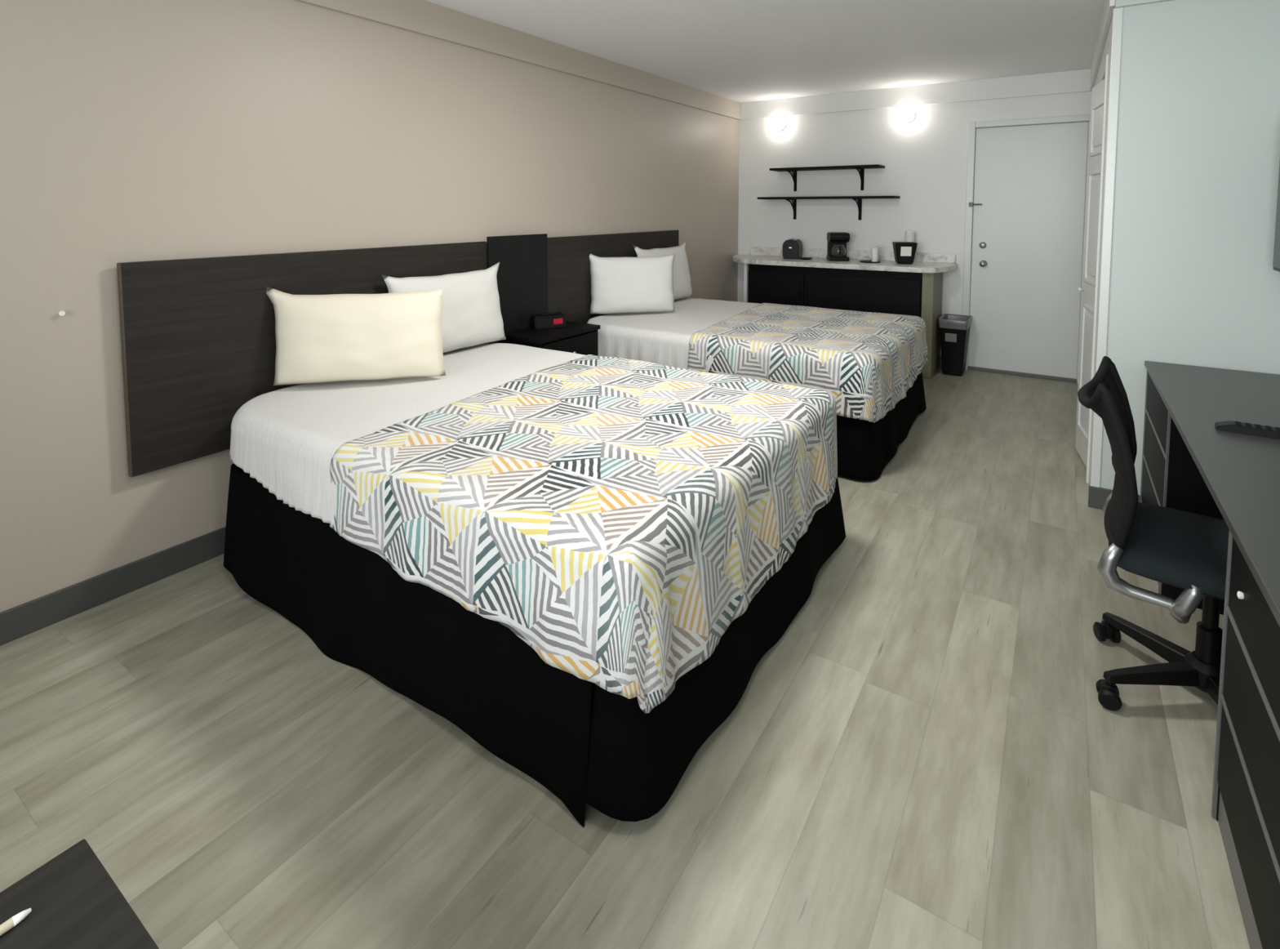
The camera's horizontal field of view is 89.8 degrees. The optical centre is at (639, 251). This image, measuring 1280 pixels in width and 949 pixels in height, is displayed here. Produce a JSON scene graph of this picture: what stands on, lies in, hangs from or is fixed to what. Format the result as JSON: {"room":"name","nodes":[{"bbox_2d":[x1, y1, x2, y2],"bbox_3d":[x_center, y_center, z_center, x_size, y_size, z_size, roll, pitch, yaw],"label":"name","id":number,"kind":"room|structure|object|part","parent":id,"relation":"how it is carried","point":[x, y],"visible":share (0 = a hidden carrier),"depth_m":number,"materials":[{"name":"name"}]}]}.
{"room":"hotel room","nodes":[
{"label":"hotel room","id":0,"kind":"room"},
{"bbox_2d":[0,0,739,612],"bbox_3d":[-1.182,-0.061,3.379,0.120,2.440,7.800,2,5,33],"label":"wall","id":1,"kind":"structure","parent":0,"point":[131,131],"depth_m":2.51,"materials":[{"name":"beige paint"}]},
{"bbox_2d":[57,311,65,315],"bbox_3d":[-1.924,0.207,2.137,0.020,0.018,0.018,2,5,33],"label":"screw","id":2,"kind":"object","parent":1,"relation":"attached to","point":[60,313],"visible":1,"depth_m":2.13,"materials":[{"name":"white plastic"}]},
{"bbox_2d":[0,526,225,644],"bbox_3d":[-1.129,1.107,3.417,0.012,0.104,7.790,2,5,33],"label":"baseboard","id":3,"kind":"structure","parent":1,"relation":"attached to","point":[22,620],"depth_m":2.26,"materials":[{"name":"grey plastic"}]},
{"bbox_2d":[116,241,488,477],"bbox_3d":[-1.360,0.374,2.982,0.046,0.765,1.706,2,5,33],"label":"headboard","id":4,"kind":"object","parent":1,"relation":"attached to","point":[198,336],"visible":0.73,"depth_m":2.48,"materials":[{"name":"brown wood"}]},
{"bbox_2d":[295,0,740,119],"bbox_3d":[-1.123,-1.192,3.263,0.022,0.168,7.800,2,5,33],"label":"trim","id":5,"kind":"structure","parent":1,"relation":"attached to","point":[423,17],"depth_m":3.83,"materials":[{"name":"beige paint"}]},
{"bbox_2d":[546,230,679,342],"bbox_3d":[-0.154,0.249,4.814,0.046,0.765,1.702,2,5,33],"label":"headboard","id":6,"kind":"object","parent":1,"relation":"attached to","point":[569,275],"visible":0.24,"depth_m":4.39,"materials":[{"name":"brown wood"}]},
{"bbox_2d":[0,366,1249,948],"bbox_3d":[0.399,1.275,2.429,3.900,0.100,8.040,2,5,33],"label":"floor","id":7,"kind":"structure","parent":0,"point":[928,754],"depth_m":1.59,"materials":[{"name":"plastic"}]},
{"bbox_2d":[0,838,159,948],"bbox_3d":[-0.697,1.085,0.434,0.559,0.550,0.692,2,5,33],"label":"side table","id":8,"kind":"object","parent":7,"relation":"on","point":[74,902],"visible":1,"depth_m":0.77,"materials":[{"name":"grey wood"}]},
{"bbox_2d":[0,906,31,935],"bbox_3d":[-0.762,0.785,0.704,0.010,0.010,0.141,2,5,33],"label":"pen","id":9,"kind":"object","parent":8,"relation":"on","point":[14,920],"visible":1,"depth_m":0.75,"materials":[{"name":"beige plastic"}]},
{"bbox_2d":[223,342,845,826],"bbox_3d":[-0.399,0.896,2.526,1.998,0.643,1.567,2,5,33],"label":"bed","id":10,"kind":"object","parent":7,"relation":"on","point":[585,742],"visible":0.47,"depth_m":1.90,"materials":[{"name":"black fabric"}]},
{"bbox_2d":[266,286,445,385],"bbox_3d":[-1.202,0.342,2.721,0.724,0.418,0.184,-1,4,-13],"label":"pillow","id":11,"kind":"object","parent":10,"relation":"on","point":[334,337],"visible":1,"depth_m":2.66,"materials":[{"name":"beige fabric"}]},
{"bbox_2d":[382,262,506,352],"bbox_3d":[-0.971,0.296,3.319,0.184,0.428,0.731,3,5,39],"label":"pillow","id":12,"kind":"object","parent":10,"relation":"on","point":[472,316],"visible":0.64,"depth_m":3.32,"materials":[{"name":"white fabric"}]},
{"bbox_2d":[329,354,837,713],"bbox_3d":[-0.104,0.774,2.331,1.299,0.398,1.577,2,5,33],"label":"coverlet","id":13,"kind":"object","parent":10,"relation":"on","point":[617,516],"visible":1,"depth_m":1.77,"materials":[{"name":"multicoloured fabric"}]},
{"bbox_2d":[486,233,599,355],"bbox_3d":[-0.552,0.517,3.851,0.362,1.222,0.615,2,5,33],"label":"nightstand","id":14,"kind":"object","parent":7,"relation":"on","point":[522,270],"visible":0.4,"depth_m":3.85,"materials":[{"name":"brown wood"}]},
{"bbox_3d":[-0.728,0.514,3.895,0.020,1.222,0.494,2,5,33],"label":"panel","id":15,"kind":"part","parent":14,"relation":"part of","materials":[{"name":"brown wood"}]},
{"bbox_3d":[-0.681,0.825,3.684,0.312,0.630,0.018,2,5,33],"label":"panel","id":16,"kind":"part","parent":14,"relation":"part of","materials":[{"name":"black laminate"}]},
{"bbox_2d":[530,311,566,329],"bbox_3d":[-0.560,0.424,3.937,0.200,0.086,0.094,-2,4,-29],"label":"alarm clock","id":17,"kind":"object","parent":14,"relation":"on","point":[557,319],"visible":1,"depth_m":3.90,"materials":[{"name":"black plastic"}]},
{"bbox_3d":[-0.410,0.601,3.800,0.018,0.180,0.495,2,5,33],"label":"drawer","id":18,"kind":"part","parent":14,"relation":"part of","materials":[{"name":"black laminate"}]},
{"bbox_3d":[-0.397,0.795,4.115,0.312,0.630,0.018,2,5,33],"label":"panel","id":19,"kind":"part","parent":14,"relation":"part of","materials":[{"name":"black laminate"}]},
{"bbox_2d":[586,297,926,480],"bbox_3d":[0.787,0.776,4.360,1.959,0.635,1.582,2,5,33],"label":"bed","id":20,"kind":"object","parent":7,"relation":"on","point":[864,447],"visible":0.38,"depth_m":3.94,"materials":[{"name":"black fabric"}]},
{"bbox_2d":[589,253,675,314],"bbox_3d":[-0.062,0.217,4.524,0.654,0.439,0.173,-1,4,-13],"label":"pillow","id":21,"kind":"object","parent":20,"relation":"on","point":[619,285],"visible":1,"depth_m":4.46,"materials":[{"name":"white fabric"}]},
{"bbox_2d":[632,241,692,299],"bbox_3d":[0.204,0.165,5.093,0.178,0.464,0.726,3,5,38],"label":"pillow","id":22,"kind":"object","parent":20,"relation":"on","point":[682,277],"visible":0.48,"depth_m":5.14,"materials":[{"name":"white fabric"}]},
{"bbox_2d":[687,302,928,422],"bbox_3d":[1.101,0.639,4.138,1.224,0.356,1.575,2,5,33],"label":"coverlet","id":23,"kind":"object","parent":20,"relation":"on","point":[868,362],"visible":0.97,"depth_m":3.62,"materials":[{"name":"multicoloured fabric"}]},
{"bbox_2d":[743,263,942,378],"bbox_3d":[1.792,0.561,5.814,1.640,0.866,0.504,2,5,33],"label":"base cabinet","id":24,"kind":"object","parent":7,"relation":"on","point":[904,293],"visible":0.43,"depth_m":5.50,"materials":[{"name":"black laminate"}]},
{"bbox_3d":[1.123,0.531,6.260,0.030,0.866,0.490,2,5,33],"label":"panel","id":25,"kind":"part","parent":24,"relation":"part of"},
{"bbox_3d":[1.243,0.547,5.912,0.533,0.720,0.019,2,5,33],"label":"door","id":26,"kind":"part","parent":24,"relation":"part of","materials":[{"name":"black laminate"}]},
{"bbox_2d":[732,246,957,272],"bbox_3d":[1.702,0.064,5.801,2.033,0.122,0.603,2,5,33],"label":"countertop","id":27,"kind":"structure","parent":24,"relation":"on","point":[922,262],"depth_m":5.68,"materials":[{"name":"grey stone"}]},
{"bbox_2d":[782,238,802,259],"bbox_3d":[1.436,-0.021,6.056,0.156,0.180,0.265,1,4,21],"label":"toaster","id":28,"kind":"object","parent":27,"relation":"on","point":[791,248],"visible":0.99,"depth_m":5.96,"materials":[{"name":"black plastic"}]},
{"bbox_2d":[799,257,812,259],"bbox_3d":[1.533,0.069,5.941,0.124,0.014,0.124,2,5,33],"label":"saucer","id":29,"kind":"object","parent":27,"relation":"on","point":[802,258],"visible":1,"depth_m":5.90,"materials":[{"name":"black plastic"}]},
{"bbox_2d":[826,231,849,261],"bbox_3d":[1.800,-0.042,5.834,0.170,0.250,0.256,1,4,8],"label":"coffee maker","id":30,"kind":"object","parent":27,"relation":"on","point":[837,242],"visible":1,"depth_m":5.76,"materials":[{"name":"black plastic"}]},
{"bbox_3d":[1.812,-0.055,5.916,0.160,0.205,0.090,1,4,8],"label":"water tank","id":31,"kind":"part","parent":30,"relation":"part of","materials":[{"name":"black plastic"}]},
{"bbox_2d":[858,260,880,262],"bbox_3d":[2.013,0.092,5.627,0.180,0.010,0.180,2,5,33],"label":"tray","id":32,"kind":"object","parent":27,"relation":"on","point":[864,261],"visible":0.86,"depth_m":5.61,"materials":[{"name":"black plastic"}]},
{"bbox_2d":[870,246,879,262],"bbox_3d":[2.047,0.029,5.600,0.077,0.127,0.077,2,5,33],"label":"cup","id":33,"kind":"object","parent":32,"relation":"on","point":[874,251],"visible":1,"depth_m":5.58,"materials":[{"name":"white paper"}]},
{"bbox_2d":[891,241,917,264],"bbox_3d":[2.253,0.016,5.476,0.186,0.182,0.186,1,4,13],"label":"ice bucket","id":34,"kind":"object","parent":27,"relation":"on","point":[904,252],"visible":1,"depth_m":5.40,"materials":[{"name":"black plastic"}]},
{"bbox_2d":[904,231,914,241],"bbox_3d":[2.344,-0.037,5.592,0.078,0.271,0.078,2,5,33],"label":"cup stack","id":35,"kind":"object","parent":27,"relation":"on","point":[909,235],"visible":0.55,"depth_m":5.56,"materials":[{"name":"white plastic"}]},
{"bbox_3d":[1.874,0.575,5.498,0.967,0.720,0.019,2,5,33],"label":"door","id":36,"kind":"part","parent":24,"relation":"part of","materials":[{"name":"black laminate"}]},
{"bbox_3d":[2.449,0.588,5.398,0.085,0.866,0.480,2,5,33],"label":"panel","id":37,"kind":"part","parent":24,"relation":"part of","materials":[{"name":"beige wood"}]},
{"bbox_2d":[937,313,972,376],"bbox_3d":[2.640,0.787,5.393,0.224,0.470,0.312,2,5,33],"label":"trash can","id":38,"kind":"object","parent":7,"relation":"on","point":[954,329],"visible":1,"depth_m":5.29,"materials":[{"name":"black plastic"}]},
{"bbox_2d":[1077,355,1229,710],"bbox_3d":[1.583,0.811,1.782,0.638,0.910,0.591,3,5,37],"label":"desk chair","id":39,"kind":"object","parent":7,"relation":"on","point":[1186,550],"visible":0.79,"depth_m":1.77,"materials":[{"name":"grey fabric"}]},
{"bbox_3d":[1.385,0.576,1.909,0.152,0.459,0.471,3,5,37],"label":"frame","id":40,"kind":"part","parent":39,"relation":"part of","materials":[{"name":"black plastic"}]},
{"bbox_3d":[1.386,0.575,1.908,0.134,0.437,0.448,3,5,37],"label":"backrest","id":41,"kind":"part","parent":39,"relation":"part of","materials":[{"name":"black fabric"}]},
{"bbox_3d":[1.534,1.168,1.948,0.051,0.047,0.250,-1,4,-19],"label":"leg","id":42,"kind":"part","parent":39,"relation":"part of","materials":[{"name":"black plastic"}]},
{"bbox_3d":[1.426,1.178,1.795,0.250,0.047,0.051,0,4,-1],"label":"leg","id":43,"kind":"part","parent":39,"relation":"part of","materials":[{"name":"black plastic"}]},
{"bbox_3d":[1.585,0.835,1.774,0.470,0.076,0.470,3,5,37],"label":"seat","id":44,"kind":"part","parent":39,"relation":"part of","materials":[{"name":"grey fabric"}]},
{"bbox_3d":[1.538,1.188,1.644,0.051,0.047,0.250,1,4,17],"label":"leg","id":45,"kind":"part","parent":39,"relation":"part of","materials":[{"name":"black plastic"}]},
{"bbox_2d":[1139,360,1279,948],"bbox_3d":[1.576,0.939,1.370,0.552,0.712,3.205,2,5,33],"label":"desk","id":46,"kind":"object","parent":7,"relation":"on","point":[1189,464],"visible":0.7,"depth_m":1.40,"materials":[{"name":"black laminate"}]},
{"bbox_3d":[2.231,0.850,2.842,0.009,0.690,0.013,2,5,33],"label":"edge trim","id":47,"kind":"part","parent":46,"relation":"part of","materials":[{"name":"grey wood"}]},
{"bbox_3d":[2.048,1.020,2.561,0.018,0.192,0.662,2,5,33],"label":"drawer","id":48,"kind":"part","parent":46,"relation":"part of","materials":[{"name":"black laminate"}]},
{"bbox_3d":[2.048,0.816,2.547,0.018,0.194,0.662,2,5,33],"label":"drawer","id":49,"kind":"part","parent":46,"relation":"part of","materials":[{"name":"black laminate"}]},
{"bbox_3d":[2.048,0.622,2.534,0.018,0.170,0.662,2,5,33],"label":"drawer","id":50,"kind":"part","parent":46,"relation":"part of","materials":[{"name":"black laminate"}]},
{"bbox_3d":[1.853,0.889,2.268,0.009,0.690,0.013,2,5,33],"label":"edge trim","id":51,"kind":"part","parent":46,"relation":"part of","materials":[{"name":"grey wood"}]},
{"bbox_3d":[2.075,0.898,2.121,0.528,0.690,0.020,2,5,33],"label":"panel","id":52,"kind":"part","parent":46,"relation":"part of","materials":[{"name":"black laminate"}]},
{"bbox_3d":[1.531,0.955,1.296,0.528,0.690,0.020,2,5,33],"label":"panel","id":53,"kind":"part","parent":46,"relation":"part of","materials":[{"name":"black laminate"}]},
{"bbox_3d":[1.309,0.945,1.442,0.009,0.690,0.013,2,5,33],"label":"edge trim","id":54,"kind":"part","parent":46,"relation":"part of","materials":[{"name":"grey wood"}]},
{"bbox_3d":[1.230,0.705,1.317,0.009,0.015,0.015,2,5,33],"label":"knob","id":55,"kind":"part","parent":46,"relation":"part of","materials":[{"name":"white plastic"}]},
{"bbox_2d":[1214,420,1279,439],"bbox_3d":[1.846,0.532,1.905,0.209,0.026,0.048,3,5,37],"label":"remote control","id":56,"kind":"object","parent":46,"relation":"on","point":[1255,429],"visible":1,"depth_m":1.91,"materials":[{"name":"black plastic"}]},
{"bbox_3d":[0.905,1.138,0.824,0.018,0.192,1.467,2,5,33],"label":"drawer","id":57,"kind":"part","parent":46,"relation":"part of","materials":[{"name":"black laminate"}]},
{"bbox_3d":[0.904,0.934,0.811,0.018,0.194,1.467,2,5,33],"label":"drawer","id":58,"kind":"part","parent":46,"relation":"part of","materials":[{"name":"black laminate"}]},
{"bbox_3d":[0.904,0.740,0.797,0.018,0.170,1.467,2,5,33],"label":"drawer","id":59,"kind":"part","parent":46,"relation":"part of","materials":[{"name":"black laminate"}]},
{"bbox_2d":[423,0,1104,102],"bbox_3d":[0.397,-1.260,2.258,3.900,0.100,8.040,2,5,33],"label":"ceiling","id":60,"kind":"structure","parent":0,"point":[738,51],"depth_m":3.98,"materials":[{"name":"paint"}]},
{"bbox_2d":[737,91,1091,382],"bbox_3d":[2.572,-0.217,5.646,3.900,2.440,0.120,2,5,33],"label":"wall","id":61,"kind":"structure","parent":0,"point":[924,158],"depth_m":5.83,"materials":[{"name":"white paint"}]},
{"bbox_2d":[775,120,786,130],"bbox_3d":[1.357,-1.225,6.253,0.096,0.096,0.084,2,5,33],"label":"wall light","id":62,"kind":"object","parent":61,"relation":"attached to","point":[780,125],"visible":1,"depth_m":6.24,"materials":[{"name":"white plastic"}]},
{"bbox_2d":[768,164,884,191],"bbox_3d":[1.717,-0.669,5.955,1.000,0.215,0.249,2,5,33],"label":"wall shelf","id":63,"kind":"object","parent":61,"relation":"attached to","point":[860,168],"visible":1,"depth_m":5.88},
{"bbox_2d":[757,195,900,219],"bbox_3d":[1.724,-0.398,5.969,1.255,0.215,0.249,2,5,33],"label":"wall shelf","id":64,"kind":"object","parent":61,"relation":"attached to","point":[859,198],"visible":1,"depth_m":5.91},
{"bbox_2d":[750,246,955,263],"bbox_3d":[1.910,0.030,6.012,1.890,0.082,0.020,2,5,33],"label":"backsplash","id":65,"kind":"structure","parent":61,"relation":"attached to","point":[818,253],"depth_m":5.91,"materials":[{"name":"grey stone"}]},
{"bbox_2d":[903,111,915,121],"bbox_3d":[2.343,-1.180,5.607,0.096,0.096,0.084,2,5,33],"label":"wall light","id":66,"kind":"object","parent":61,"relation":"attached to","point":[909,116],"visible":1,"depth_m":5.59,"materials":[{"name":"white plastic"}]},
{"bbox_2d":[740,68,1092,119],"bbox_3d":[2.240,-1.359,5.701,2.918,0.168,0.022,2,5,33],"label":"trim","id":67,"kind":"structure","parent":61,"relation":"attached to","point":[1073,81],"depth_m":5.53,"materials":[{"name":"white paint"}]},
{"bbox_2d":[961,114,1089,382],"bbox_3d":[3.110,-0.018,5.239,0.836,2.097,0.110,2,5,33],"label":"door","id":68,"kind":"structure","parent":61,"relation":"in","point":[1028,191],"depth_m":5.23,"materials":[{"name":"white paint"}]},
{"bbox_3d":[2.872,0.106,5.380,0.056,0.056,0.070,2,5,33],"label":"knob","id":69,"kind":"part","parent":68,"relation":"part of","materials":[{"name":"silver metal"}]},
{"bbox_2d":[1088,16,1112,484],"bbox_3d":[2.856,-0.104,3.961,0.110,2.440,2.390,2,5,33],"label":"wall","id":70,"kind":"structure","parent":0,"point":[1107,50],"depth_m":3.11,"materials":[{"name":"white paint"}]},
{"bbox_2d":[1075,79,1104,466],"bbox_3d":[2.518,0.117,3.583,0.122,2.028,0.874,2,5,33],"label":"door","id":71,"kind":"structure","parent":70,"relation":"in","point":[1097,93],"depth_m":3.44,"materials":[{"name":"white wood"}]},
{"bbox_3d":[2.633,0.618,3.809,0.012,0.700,0.295,3,5,42],"label":"panel","id":72,"kind":"part","parent":71,"relation":"part of","materials":[{"name":"white wood"}]},
{"bbox_3d":[2.458,0.213,3.583,0.028,0.028,0.028,2,4,25],"label":"knob","id":73,"kind":"part","parent":71,"relation":"part of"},
{"bbox_3d":[2.632,-0.150,3.757,0.012,0.600,0.295,3,5,42],"label":"panel","id":74,"kind":"part","parent":71,"relation":"part of","materials":[{"name":"white wood"}]},
{"bbox_3d":[2.389,0.644,3.437,0.012,0.700,0.295,2,4,25],"label":"panel","id":75,"kind":"part","parent":71,"relation":"part of","materials":[{"name":"white wood"}]},
{"bbox_3d":[2.389,-0.124,3.385,0.012,0.600,0.295,2,4,25],"label":"panel","id":76,"kind":"part","parent":71,"relation":"part of","materials":[{"name":"white wood"}]},
{"bbox_3d":[2.389,-0.638,3.350,0.012,0.270,0.295,2,4,25],"label":"panel","id":77,"kind":"part","parent":71,"relation":"part of","materials":[{"name":"white wood"}]},
{"bbox_2d":[1085,53,1109,483],"bbox_3d":[2.526,0.083,3.580,0.012,2.120,1.010,2,5,33],"label":"trim","id":78,"kind":"structure","parent":70,"relation":"attached to","point":[1104,73],"depth_m":3.16,"materials":[{"name":"white wood"}]},
{"bbox_2d":[1089,0,1115,90],"bbox_3d":[2.765,-1.236,3.865,0.020,0.168,2.478,2,5,33],"label":"trim","id":79,"kind":"structure","parent":70,"relation":"attached to","point":[1108,6],"depth_m":3.52,"materials":[{"name":"white paint"}]},
{"bbox_2d":[1100,0,1279,494],"bbox_3d":[2.475,-0.019,2.719,0.840,2.440,0.110,2,5,33],"label":"wall","id":80,"kind":"structure","parent":0,"point":[1194,281],"depth_m":2.72,"materials":[{"name":"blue paint"}]},
{"bbox_2d":[1090,7,1123,487],"bbox_3d":[2.108,0.058,2.908,0.036,2.260,0.026,2,5,33],"label":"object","id":81,"kind":"structure","parent":80,"relation":"attached to","point":[1117,13],"depth_m":2.88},
{"bbox_2d":[1088,484,1140,509],"bbox_3d":[2.162,1.139,2.931,0.192,0.100,0.012,2,5,33],"label":"baseboard","id":82,"kind":"structure","parent":80,"relation":"attached to","point":[1097,496],"depth_m":2.96,"materials":[{"name":"grey plastic"}]},
{"bbox_2d":[1115,0,1173,8],"bbox_3d":[2.389,-1.145,2.621,0.720,0.180,0.020,2,5,33],"label":"trim","id":83,"kind":"structure","parent":80,"relation":"attached to","point":[1118,3],"depth_m":2.78,"materials":[{"name":"white paint"}]},
{"bbox_3d":[1.291,0.147,0.266,0.120,2.440,5.300,2,5,33],"label":"wall","id":84,"kind":"structure","parent":0,"visible":0},
{"bbox_2d":[1272,161,1279,271],"bbox_3d":[2.276,-0.191,2.029,0.188,0.595,1.000,2,5,33],"label":"television","id":85,"kind":"object","parent":84,"relation":"attached to","point":[1276,262],"visible":1,"depth_m":2.47,"materials":[{"name":"black plastic"}]},
{"bbox_3d":[2.217,-0.193,2.067,0.040,0.595,1.000,2,5,33],"label":"casing","id":86,"kind":"part","parent":85,"relation":"part of","materials":[{"name":"black plastic"}]}
]}

